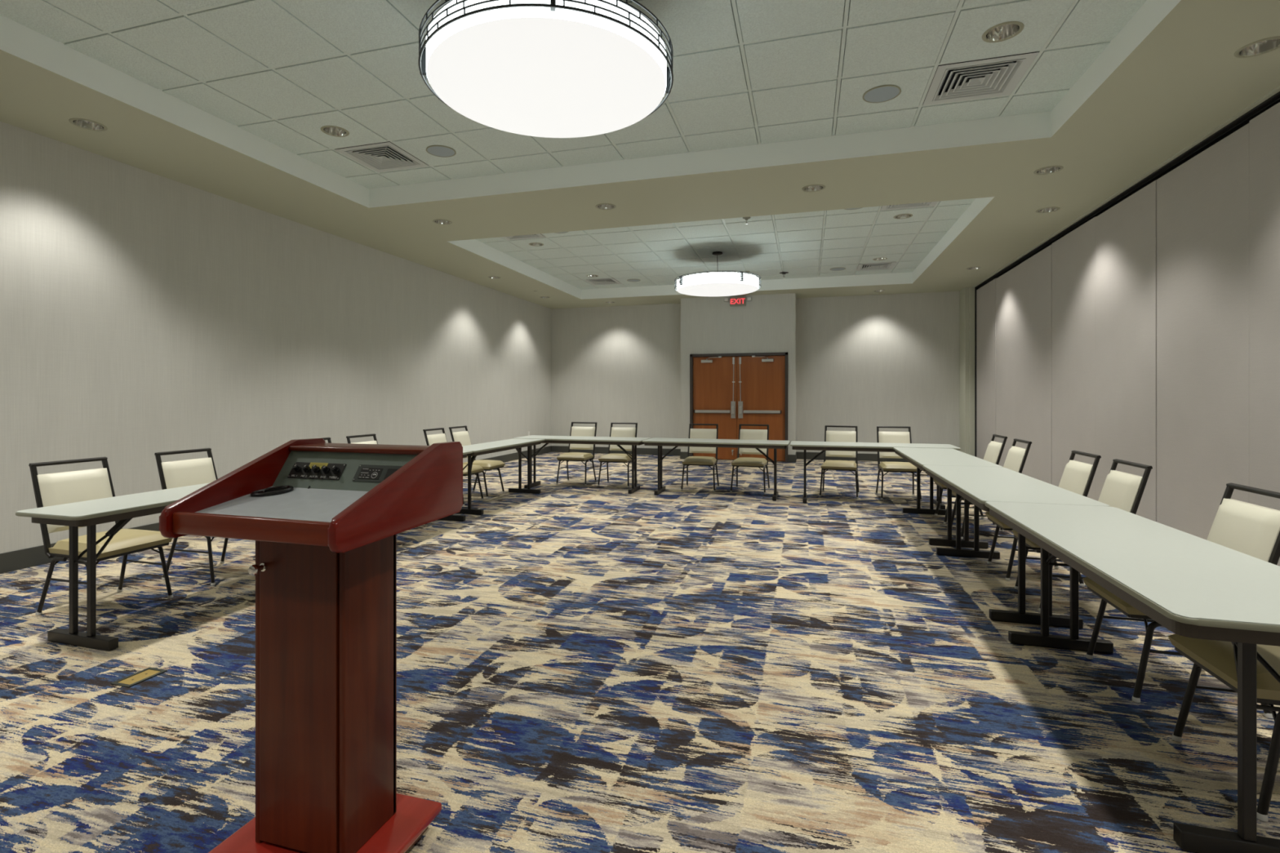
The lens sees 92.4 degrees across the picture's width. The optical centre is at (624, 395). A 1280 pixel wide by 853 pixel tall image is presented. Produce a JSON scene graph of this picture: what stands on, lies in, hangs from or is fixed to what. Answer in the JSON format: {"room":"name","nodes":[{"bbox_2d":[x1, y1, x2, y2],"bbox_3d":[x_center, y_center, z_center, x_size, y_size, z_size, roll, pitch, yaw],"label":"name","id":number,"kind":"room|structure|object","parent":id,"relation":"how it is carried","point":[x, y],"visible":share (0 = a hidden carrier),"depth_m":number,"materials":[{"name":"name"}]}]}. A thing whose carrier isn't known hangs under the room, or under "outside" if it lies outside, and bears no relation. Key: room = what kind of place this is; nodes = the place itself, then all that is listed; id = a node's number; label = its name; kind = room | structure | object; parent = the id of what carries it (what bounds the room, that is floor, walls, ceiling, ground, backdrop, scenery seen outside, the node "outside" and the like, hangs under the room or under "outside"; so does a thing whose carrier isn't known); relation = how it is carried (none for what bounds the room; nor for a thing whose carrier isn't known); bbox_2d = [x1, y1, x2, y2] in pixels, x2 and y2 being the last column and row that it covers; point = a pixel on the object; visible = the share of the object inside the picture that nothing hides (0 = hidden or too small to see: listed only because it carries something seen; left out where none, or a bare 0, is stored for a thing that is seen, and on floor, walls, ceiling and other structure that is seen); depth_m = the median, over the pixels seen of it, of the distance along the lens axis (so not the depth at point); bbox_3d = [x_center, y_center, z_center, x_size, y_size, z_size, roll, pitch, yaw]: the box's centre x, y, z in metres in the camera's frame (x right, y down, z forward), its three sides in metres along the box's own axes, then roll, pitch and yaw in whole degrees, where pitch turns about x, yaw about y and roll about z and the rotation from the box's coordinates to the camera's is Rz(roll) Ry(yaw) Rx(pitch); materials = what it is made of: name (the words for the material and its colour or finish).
{"room":"conference room","nodes":[
{"label":"conference room","id":0,"kind":"room"},
{"bbox_2d":[0,121,551,553],"bbox_3d":[-3.964,-0.351,6.598,0.150,3.279,15.800,0,0,17],"label":"wall","id":1,"kind":"structure","parent":0,"point":[144,313],"depth_m":5.94,"materials":[{"name":"grey paint"}]},
{"bbox_2d":[0,445,551,573],"bbox_3d":[-3.887,1.216,6.575,0.012,0.145,15.600,0,0,17],"label":"baseboard","id":2,"kind":"structure","parent":1,"relation":"attached to","point":[24,558],"depth_m":4.63,"materials":[{"name":"grey rubber"}]},
{"bbox_2d":[0,452,1279,852],"bbox_3d":[0.408,1.313,5.303,9.370,0.050,16.000,0,0,17],"label":"floor","id":3,"kind":"structure","parent":0,"point":[591,668],"depth_m":2.71,"materials":[{"name":"carpet"}]},
{"bbox_2d":[28,457,173,615],"bbox_3d":[-3.204,0.845,3.765,0.592,0.886,0.473,0,0,17],"label":"banquet chair","id":4,"kind":"object","parent":3,"relation":"on","point":[72,486],"visible":0.69,"depth_m":3.72,"materials":[{"name":"beige leather"}]},
{"bbox_2d":[15,482,210,651],"bbox_3d":[-2.588,0.934,3.885,0.463,0.708,1.833,0,0,17],"label":"folding table","id":5,"kind":"object","parent":3,"relation":"on","point":[122,508],"visible":0.56,"depth_m":3.17,"materials":[{"name":"grey laminate"}]},
{"bbox_2d":[110,666,167,688],"bbox_3d":[-2.215,1.286,2.803,0.112,0.005,0.170,0,0,17],"label":"floor outlet cover","id":6,"kind":"object","parent":3,"relation":"on","point":[135,678],"visible":1,"depth_m":2.80,"materials":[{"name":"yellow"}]},
{"bbox_2d":[154,448,228,586],"bbox_3d":[-2.980,0.845,4.450,0.592,0.886,0.473,0,0,17],"label":"banquet chair","id":7,"kind":"object","parent":3,"relation":"on","point":[178,473],"visible":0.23,"depth_m":4.43,"materials":[{"name":"brown metal"}]},
{"bbox_2d":[159,438,462,852],"bbox_3d":[-0.831,0.713,1.700,0.535,1.150,0.548,0,0,17],"label":"lectern","id":8,"kind":"object","parent":3,"relation":"on","point":[324,570],"visible":1,"depth_m":1.62,"materials":[{"name":"red wood"}]},
{"bbox_2d":[250,485,293,497],"bbox_3d":[-1.006,0.272,1.753,0.108,0.021,0.069,0,0,-28],"label":"microphone base","id":9,"kind":"object","parent":8,"relation":"on","point":[279,490],"visible":1,"depth_m":1.74,"materials":[{"name":"black plastic"}]},
{"bbox_2d":[264,486,286,492],"bbox_3d":[-0.999,0.268,1.756,0.056,0.013,0.016,0,0,-30],"label":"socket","id":10,"kind":"object","parent":9,"relation":"attached to","point":[275,489],"depth_m":1.75,"materials":[{"name":"black plastic"}]},
{"bbox_2d":[288,443,430,454],"bbox_3d":[-0.777,0.162,1.880,0.487,0.015,0.140,0,0,16],"label":"shelf","id":11,"kind":"object","parent":8,"relation":"attached to","point":[294,448],"depth_m":1.85,"materials":[{"name":"brown wood"}]},
{"bbox_2d":[359,468,377,478],"bbox_3d":[-0.732,0.223,1.761,0.060,0.024,0.017,0,0,16],"label":"print","id":12,"kind":"object","parent":8,"relation":"on","point":[363,473],"depth_m":1.76,"materials":[{"name":"white"}]},
{"bbox_2d":[322,437,331,443],"bbox_3d":[-2.641,0.845,5.663,0.592,0.886,0.473,0,0,17],"label":"banquet chair","id":13,"kind":"object","parent":3,"relation":"on","point":[328,439],"visible":0.02,"depth_m":5.91,"materials":[{"name":"brown metal"}]},
{"bbox_2d":[346,433,377,444],"bbox_3d":[-2.433,0.845,6.227,0.592,0.886,0.473,0,0,17],"label":"banquet chair","id":14,"kind":"object","parent":3,"relation":"on","point":[375,442],"visible":0.06,"depth_m":6.31,"materials":[{"name":"brown metal"}]},
{"bbox_2d":[422,427,484,506],"bbox_3d":[-2.069,0.845,7.455,0.592,0.886,0.473,0,0,17],"label":"banquet chair","id":15,"kind":"object","parent":3,"relation":"on","point":[431,439],"visible":0.38,"depth_m":7.46,"materials":[{"name":"brown metal"}]},
{"bbox_2d":[438,450,472,521],"bbox_3d":[-2.067,0.934,5.644,0.463,0.708,1.833,0,0,17],"label":"folding table","id":16,"kind":"object","parent":3,"relation":"on","point":[451,517],"visible":0.12,"depth_m":6.32,"materials":[{"name":"brown metal"}]},
{"bbox_2d":[448,425,505,497],"bbox_3d":[-1.917,0.845,8.003,0.592,0.886,0.473,0,0,16],"label":"banquet chair","id":17,"kind":"object","parent":3,"relation":"on","point":[463,437],"visible":0.53,"depth_m":7.95,"materials":[{"name":"brown metal"}]},
{"bbox_2d":[457,438,544,515],"bbox_3d":[-1.536,0.934,7.413,0.463,0.708,1.833,0,0,17],"label":"folding table","id":18,"kind":"object","parent":3,"relation":"on","point":[484,448],"visible":0.77,"depth_m":7.33,"materials":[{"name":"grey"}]},
{"bbox_2d":[555,422,596,485],"bbox_3d":[-0.696,0.845,9.135,0.473,0.886,0.592,0,0,17],"label":"banquet chair","id":19,"kind":"object","parent":3,"relation":"on","point":[575,431],"visible":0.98,"depth_m":9.24,"materials":[{"name":"brown metal"}]},
{"bbox_2d":[513,435,651,493],"bbox_3d":[-0.582,0.934,8.469,1.833,0.708,0.611,0,0,17],"label":"folding table","id":20,"kind":"object","parent":3,"relation":"on","point":[634,442],"visible":0.83,"depth_m":8.29,"materials":[{"name":"grey laminate"}]},
{"bbox_2d":[597,422,637,487],"bbox_3d":[-0.082,0.845,8.953,0.473,0.886,0.592,0,0,17],"label":"banquet chair","id":21,"kind":"object","parent":3,"relation":"on","point":[623,432],"visible":0.74,"depth_m":9.09,"materials":[{"name":"brown metal"}]},
{"bbox_2d":[680,423,719,492],"bbox_3d":[1.067,0.845,8.550,0.473,0.886,0.592,0,0,16],"label":"banquet chair","id":22,"kind":"object","parent":3,"relation":"on","point":[705,433],"visible":0.94,"depth_m":8.68,"materials":[{"name":"beige fabric"}]},
{"bbox_2d":[642,437,790,501],"bbox_3d":[1.188,0.934,7.940,1.833,0.708,0.611,0,0,17],"label":"folding table","id":23,"kind":"object","parent":3,"relation":"on","point":[660,442],"visible":1,"depth_m":7.78,"materials":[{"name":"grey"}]},
{"bbox_2d":[729,424,770,493],"bbox_3d":[1.731,0.845,8.385,0.473,0.886,0.592,0,0,21],"label":"banquet chair","id":24,"kind":"object","parent":3,"relation":"on","point":[744,434],"visible":0.92,"depth_m":8.50,"materials":[{"name":"beige fabric"}]},
{"bbox_2d":[818,425,859,498],"bbox_3d":[2.816,0.845,8.011,0.473,0.886,0.592,0,0,22],"label":"banquet chair","id":25,"kind":"object","parent":3,"relation":"on","point":[829,436],"visible":0.95,"depth_m":8.13,"materials":[{"name":"beige fabric"}]},
{"bbox_2d":[790,440,960,509],"bbox_3d":[2.939,0.934,7.332,1.833,0.708,0.611,0,0,17],"label":"folding table","id":26,"kind":"object","parent":3,"relation":"on","point":[796,445],"visible":0.7,"depth_m":7.20,"materials":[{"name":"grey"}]},
{"bbox_2d":[875,426,921,501],"bbox_3d":[3.487,0.845,7.833,0.473,0.886,0.592,0,0,15],"label":"banquet chair","id":27,"kind":"object","parent":3,"relation":"on","point":[882,437],"visible":0.79,"depth_m":7.99,"materials":[{"name":"brown metal"}]},
{"bbox_2d":[893,447,1003,548],"bbox_3d":[3.065,0.934,5.962,0.611,0.708,1.849,0,0,17],"label":"folding table","id":28,"kind":"object","parent":3,"relation":"on","point":[918,457],"visible":0.66,"depth_m":5.62,"materials":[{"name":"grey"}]},
{"bbox_2d":[933,434,1007,526],"bbox_3d":[3.545,0.845,6.313,0.592,0.886,0.473,0,0,17],"label":"banquet chair","id":29,"kind":"object","parent":3,"relation":"on","point":[994,450],"visible":0.32,"depth_m":6.19,"materials":[{"name":"brown metal"}]},
{"bbox_2d":[951,438,1031,542],"bbox_3d":[3.352,0.845,5.661,0.592,0.886,0.473,0,0,17],"label":"banquet chair","id":30,"kind":"object","parent":3,"relation":"on","point":[1016,457],"visible":0.22,"depth_m":5.52,"materials":[{"name":"beige fabric"}]},
{"bbox_2d":[922,465,1110,628],"bbox_3d":[2.534,0.934,4.188,0.611,0.708,1.849,0,0,17],"label":"folding table","id":31,"kind":"object","parent":3,"relation":"on","point":[978,485],"visible":0.78,"depth_m":3.77,"materials":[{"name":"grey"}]},
{"bbox_2d":[985,450,1101,586],"bbox_3d":[2.988,0.845,4.413,0.592,0.886,0.473,0,0,17],"label":"banquet chair","id":32,"kind":"object","parent":3,"relation":"on","point":[1077,477],"visible":0.27,"depth_m":4.28,"materials":[{"name":"brown metal"}]},
{"bbox_2d":[1012,458,1152,617],"bbox_3d":[2.806,0.845,3.800,0.592,0.886,0.473,0,0,17],"label":"banquet chair","id":33,"kind":"object","parent":3,"relation":"on","point":[1122,491],"visible":0.25,"depth_m":3.67,"materials":[{"name":"beige fabric"}]},
{"bbox_2d":[985,501,1279,852],"bbox_3d":[2.011,0.934,2.413,0.611,0.708,1.849,0,0,17],"label":"folding table","id":34,"kind":"object","parent":3,"relation":"on","point":[1193,586],"visible":1,"depth_m":1.97,"materials":[{"name":"grey laminate"}]},
{"bbox_2d":[1082,482,1279,719],"bbox_3d":[2.470,0.845,2.720,0.592,0.886,0.473,0,0,17],"label":"banquet chair","id":35,"kind":"object","parent":3,"relation":"on","point":[1252,530],"visible":0.41,"depth_m":2.61,"materials":[{"name":"brown metal"}]},
{"bbox_2d":[1168,634,1279,822],"bbox_3d":[2.253,0.845,2.003,0.592,0.886,0.473,0,0,17],"label":"banquet chair","id":36,"kind":"object","parent":3,"relation":"on","point":[1216,658],"visible":0.63,"depth_m":2.01,"materials":[{"name":"brown metal"}]},
{"bbox_2d":[0,0,1279,309],"bbox_3d":[0.456,-2.252,5.288,9.470,0.521,16.000,0,0,17],"label":"ceiling","id":37,"kind":"structure","parent":0,"point":[232,100],"depth_m":4.84,"materials":[{"name":"grey paint"}]},
{"bbox_2d":[68,118,107,131],"bbox_3d":[-3.933,-2.041,4.503,0.218,0.110,0.218,0,0,-5],"label":"recessed light","id":38,"kind":"object","parent":37,"relation":"in","point":[83,123],"visible":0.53,"depth_m":4.55,"materials":[{"name":"silver metal"}]},
{"bbox_2d":[320,125,349,137],"bbox_3d":[-2.396,-2.242,5.080,0.218,0.110,0.218,0,0,-39],"label":"recessed light","id":39,"kind":"object","parent":37,"relation":"in","point":[333,131],"visible":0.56,"depth_m":5.14,"materials":[{"name":"silver metal"}]},
{"bbox_2d":[333,141,429,172],"bbox_3d":[-2.224,-2.234,5.660,0.582,0.087,0.582,0,0,17],"label":"ceiling vent","id":40,"kind":"object","parent":37,"relation":"in","point":[382,157],"visible":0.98,"depth_m":5.66,"materials":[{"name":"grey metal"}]},
{"bbox_2d":[426,145,456,157],"bbox_3d":[-1.639,-2.187,5.487,0.260,0.011,0.260,0,0,17],"label":"ceiling speaker","id":41,"kind":"object","parent":37,"relation":"attached to","point":[435,150],"visible":1,"depth_m":5.47,"materials":[{"name":"beige"}]},
{"bbox_2d":[432,219,452,224],"bbox_3d":[-2.082,-2.041,7.020,0.218,0.110,0.218,0,0,-8],"label":"recessed light","id":42,"kind":"object","parent":37,"relation":"in","point":[436,221],"visible":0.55,"depth_m":7.08,"materials":[{"name":"white metal"}]},
{"bbox_2d":[488,275,501,279],"bbox_3d":[-2.180,-2.041,10.314,0.218,0.110,0.218,0,0,-35],"label":"recessed light","id":43,"kind":"object","parent":37,"relation":"in","point":[491,277],"visible":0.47,"depth_m":10.38,"materials":[{"name":"white metal"}]},
{"bbox_2d":[502,233,545,239],"bbox_3d":[-1.446,-2.234,8.287,0.582,0.087,0.582,0,0,17],"label":"ceiling vent","id":44,"kind":"object","parent":37,"relation":"in","point":[530,236],"visible":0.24,"depth_m":8.47,"materials":[{"name":"white metal"}]},
{"bbox_2d":[528,242,543,246],"bbox_3d":[-1.272,-2.242,8.872,0.218,0.110,0.218,0,0,-26],"label":"recessed light","id":45,"kind":"object","parent":37,"relation":"in","point":[535,244],"visible":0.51,"depth_m":8.94,"materials":[{"name":"white metal"}]},
{"bbox_2d":[417,0,673,137],"bbox_3d":[-0.397,-1.903,3.236,1.308,0.577,1.308,0,0,-8],"label":"drum pendant","id":46,"kind":"object","parent":37,"relation":"hanging from","point":[548,68],"visible":1,"depth_m":3.00,"materials":[{"name":"white"}]},
{"bbox_2d":[586,275,598,277],"bbox_3d":[-0.580,-2.242,11.209,0.218,0.110,0.218,0,0,30],"label":"recessed light","id":47,"kind":"object","parent":37,"relation":"in","point":[590,276],"visible":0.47,"depth_m":11.28,"materials":[{"name":"white metal"}]},
{"bbox_2d":[584,278,622,284],"bbox_3d":[-0.407,-2.234,11.794,0.582,0.087,0.582,0,0,17],"label":"ceiling vent","id":48,"kind":"object","parent":37,"relation":"in","point":[601,281],"visible":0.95,"depth_m":11.81,"materials":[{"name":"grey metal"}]},
{"bbox_2d":[595,203,616,209],"bbox_3d":[-0.196,-2.041,6.451,0.218,0.110,0.218,0,0,12],"label":"recessed light","id":49,"kind":"object","parent":37,"relation":"in","point":[602,206],"visible":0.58,"depth_m":6.52,"materials":[{"name":"white metal"}]},
{"bbox_2d":[626,279,640,281],"bbox_3d":[0.178,-2.187,11.621,0.260,0.011,0.260,0,0,17],"label":"ceiling speaker","id":50,"kind":"object","parent":37,"relation":"attached to","point":[628,280],"visible":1,"depth_m":11.59,"materials":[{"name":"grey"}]},
{"bbox_2d":[674,251,760,296],"bbox_3d":[1.423,-1.903,9.382,1.308,0.577,1.308,0,0,-24],"label":"drum pendant","id":51,"kind":"object","parent":37,"relation":"hanging from","point":[715,283],"visible":1,"depth_m":9.02,"materials":[{"name":"white"}]},
{"bbox_2d":[677,282,758,296],"bbox_3d":[1.423,-1.617,9.382,1.228,0.004,1.228,0,0,-25],"label":"diffuser","id":52,"kind":"object","parent":51,"relation":"attached to","point":[696,289],"depth_m":9.23,"materials":[{"name":"white plastic"}]},
{"bbox_2d":[742,217,751,224],"bbox_3d":[1.504,-2.153,7.543,0.100,0.078,0.100,0,0,17],"label":"sprinkler","id":53,"kind":"object","parent":37,"relation":"attached to","point":[746,219],"visible":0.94,"depth_m":7.53,"materials":[{"name":"grey metal"}]},
{"bbox_2d":[801,184,825,191],"bbox_3d":[1.814,-2.041,5.877,0.218,0.110,0.218,0,0,-19],"label":"recessed light","id":54,"kind":"object","parent":37,"relation":"in","point":[811,188],"visible":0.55,"depth_m":5.94,"materials":[{"name":"white metal"}]},
{"bbox_2d":[830,266,845,271],"bbox_3d":[3.684,-2.187,10.582,0.260,0.011,0.260,0,0,17],"label":"ceiling speaker","id":55,"kind":"object","parent":37,"relation":"attached to","point":[838,268],"visible":1,"depth_m":10.55,"materials":[{"name":"grey"}]},
{"bbox_2d":[831,267,844,270],"bbox_3d":[3.684,-2.183,10.582,0.238,0.005,0.238,0,0,16],"label":"speaker grille","id":56,"kind":"object","parent":55,"relation":"attached to","point":[833,268],"depth_m":10.55,"materials":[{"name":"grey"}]},
{"bbox_2d":[856,262,896,271],"bbox_3d":[4.268,-2.234,10.409,0.582,0.087,0.582,0,0,17],"label":"ceiling vent","id":57,"kind":"object","parent":37,"relation":"in","point":[886,265],"visible":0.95,"depth_m":10.40,"materials":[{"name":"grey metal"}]},
{"bbox_2d":[872,257,887,260],"bbox_3d":[4.095,-2.242,9.825,0.218,0.110,0.218,0,0,-39],"label":"recessed light","id":58,"kind":"object","parent":37,"relation":"in","point":[882,258],"visible":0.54,"depth_m":9.88,"materials":[{"name":"white metal"}]},
{"bbox_2d":[862,84,901,102],"bbox_3d":[1.867,-2.187,4.448,0.260,0.011,0.260,0,0,17],"label":"ceiling speaker","id":59,"kind":"object","parent":37,"relation":"attached to","point":[883,93],"visible":1,"depth_m":4.43,"materials":[{"name":"grey"}]},
{"bbox_2d":[893,213,912,218],"bbox_3d":[3.403,-2.242,7.487,0.218,0.110,0.218,0,0,-19],"label":"recessed light","id":60,"kind":"object","parent":37,"relation":"in","point":[901,215],"visible":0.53,"depth_m":7.55,"materials":[{"name":"white metal"}]},
{"bbox_2d":[880,201,937,210],"bbox_3d":[3.229,-2.234,6.902,0.582,0.087,0.582,0,0,17],"label":"ceiling vent","id":61,"kind":"object","parent":37,"relation":"in","point":[931,203],"visible":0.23,"depth_m":7.09,"materials":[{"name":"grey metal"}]},
{"bbox_2d":[965,266,982,269],"bbox_3d":[5.449,-2.041,9.556,0.218,0.110,0.218,0,0,-43],"label":"recessed light","id":62,"kind":"object","parent":37,"relation":"in","point":[970,268],"visible":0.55,"depth_m":9.61,"materials":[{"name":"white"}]},
{"bbox_2d":[922,52,1039,106],"bbox_3d":[2.451,-2.234,4.275,0.582,0.087,0.582,0,0,17],"label":"ceiling vent","id":63,"kind":"object","parent":37,"relation":"in","point":[994,77],"visible":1,"depth_m":4.27,"materials":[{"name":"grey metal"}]},
{"bbox_2d":[982,21,1024,42],"bbox_3d":[2.279,-2.242,3.695,0.218,0.110,0.218,0,0,2],"label":"recessed light","id":64,"kind":"object","parent":37,"relation":"in","point":[1004,31],"visible":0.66,"depth_m":3.75,"materials":[{"name":"white metal"}]},
{"bbox_2d":[1035,206,1060,213],"bbox_3d":[4.531,-2.041,6.563,0.218,0.110,0.218,0,0,4],"label":"recessed light","id":65,"kind":"object","parent":37,"relation":"in","point":[1046,210],"visible":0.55,"depth_m":6.62,"materials":[{"name":"white metal"}]},
{"bbox_2d":[1033,165,1063,174],"bbox_3d":[3.741,-2.041,5.410,0.218,0.110,0.218,0,0,-3],"label":"recessed light","id":66,"kind":"object","parent":37,"relation":"in","point":[1051,169],"visible":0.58,"depth_m":5.46,"materials":[{"name":"white metal"}]},
{"bbox_2d":[1234,35,1279,57],"bbox_3d":[3.634,-2.041,3.502,0.218,0.110,0.218,0,0,22],"label":"recessed light","id":67,"kind":"object","parent":37,"relation":"in","point":[1261,46],"visible":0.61,"depth_m":3.55,"materials":[{"name":"white metal"}]},
{"bbox_2d":[680,293,795,454],"bbox_3d":[2.329,-0.351,12.530,2.261,3.279,0.650,0,0,17],"label":"wall","id":68,"kind":"structure","parent":0,"point":[766,323],"depth_m":12.21,"materials":[{"name":"grey paint"}]},
{"bbox_2d":[693,355,737,459],"bbox_3d":[1.814,0.242,12.335,0.879,2.068,0.176,0,0,17],"label":"door","id":69,"kind":"structure","parent":68,"relation":"in","point":[714,378],"depth_m":12.36,"materials":[{"name":"orange wood"}]},
{"bbox_2d":[724,295,751,306],"bbox_3d":[2.253,-1.883,12.175,0.540,0.202,0.074,0,0,17],"label":"exit sign","id":70,"kind":"object","parent":68,"relation":"attached to","point":[740,300],"visible":1,"depth_m":12.16,"materials":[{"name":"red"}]},
{"bbox_2d":[724,297,729,302],"bbox_3d":[2.052,-1.901,12.229,0.124,0.097,0.064,0,0,16],"label":"lamp","id":71,"kind":"object","parent":70,"relation":"attached to","point":[726,300],"depth_m":12.21,"materials":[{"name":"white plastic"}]},
{"bbox_2d":[746,297,751,302],"bbox_3d":[2.451,-1.901,12.111,0.124,0.097,0.064,0,0,16],"label":"lamp","id":72,"kind":"object","parent":70,"relation":"attached to","point":[748,299],"depth_m":12.08,"materials":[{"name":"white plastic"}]},
{"bbox_2d":[689,352,787,462],"bbox_3d":[2.276,0.221,12.253,1.927,2.135,0.150,0,0,17],"label":"trim","id":73,"kind":"structure","parent":68,"relation":"attached to","point":[691,356],"depth_m":12.17,"materials":[{"name":"brown metal"}]},
{"bbox_2d":[737,355,785,461],"bbox_3d":[2.685,0.242,12.077,0.926,2.068,0.176,0,0,17],"label":"door","id":74,"kind":"structure","parent":68,"relation":"in","point":[761,380],"depth_m":12.10,"materials":[{"name":"orange wood"}]},
{"bbox_2d":[551,291,959,453],"bbox_3d":[2.597,-0.351,12.867,8.870,3.279,0.150,0,0,17],"label":"wall","id":75,"kind":"structure","parent":0,"point":[866,362],"depth_m":12.39,"materials":[{"name":"grey paint"}]},
{"bbox_2d":[551,445,908,462],"bbox_3d":[2.262,1.216,12.543,8.388,0.145,0.662,0,0,17],"label":"baseboard","id":76,"kind":"structure","parent":75,"relation":"attached to","point":[554,448],"depth_m":12.52,"materials":[{"name":"grey rubber"}]},
{"bbox_2d":[959,286,974,456],"bbox_3d":[6.536,-0.351,11.380,0.470,3.279,0.465,0,0,17],"label":"wall pier","id":77,"kind":"object","parent":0,"point":[966,295],"visible":0.27,"depth_m":11.24,"materials":[{"name":"grey paint"}]},
{"bbox_2d":[976,102,1279,566],"bbox_3d":[4.297,-0.324,3.890,0.090,3.199,15.093,0,0,17],"label":"wall","id":78,"kind":"structure","parent":0,"point":[1148,333],"depth_m":5.40,"materials":[{"name":"grey paint"}]},
{"bbox_3d":[4.416,-0.587,3.834,0.150,3.750,15.260,0,0,17],"label":"wall","id":79,"kind":"structure","parent":0,"visible":0},
{"bbox_2d":[972,85,1279,457],"bbox_3d":[4.303,-0.382,3.906,0.128,3.339,15.135,0,0,17],"label":"trim","id":80,"kind":"structure","parent":79,"relation":"attached to","point":[1244,119],"depth_m":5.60,"materials":[{"name":"black metal"}]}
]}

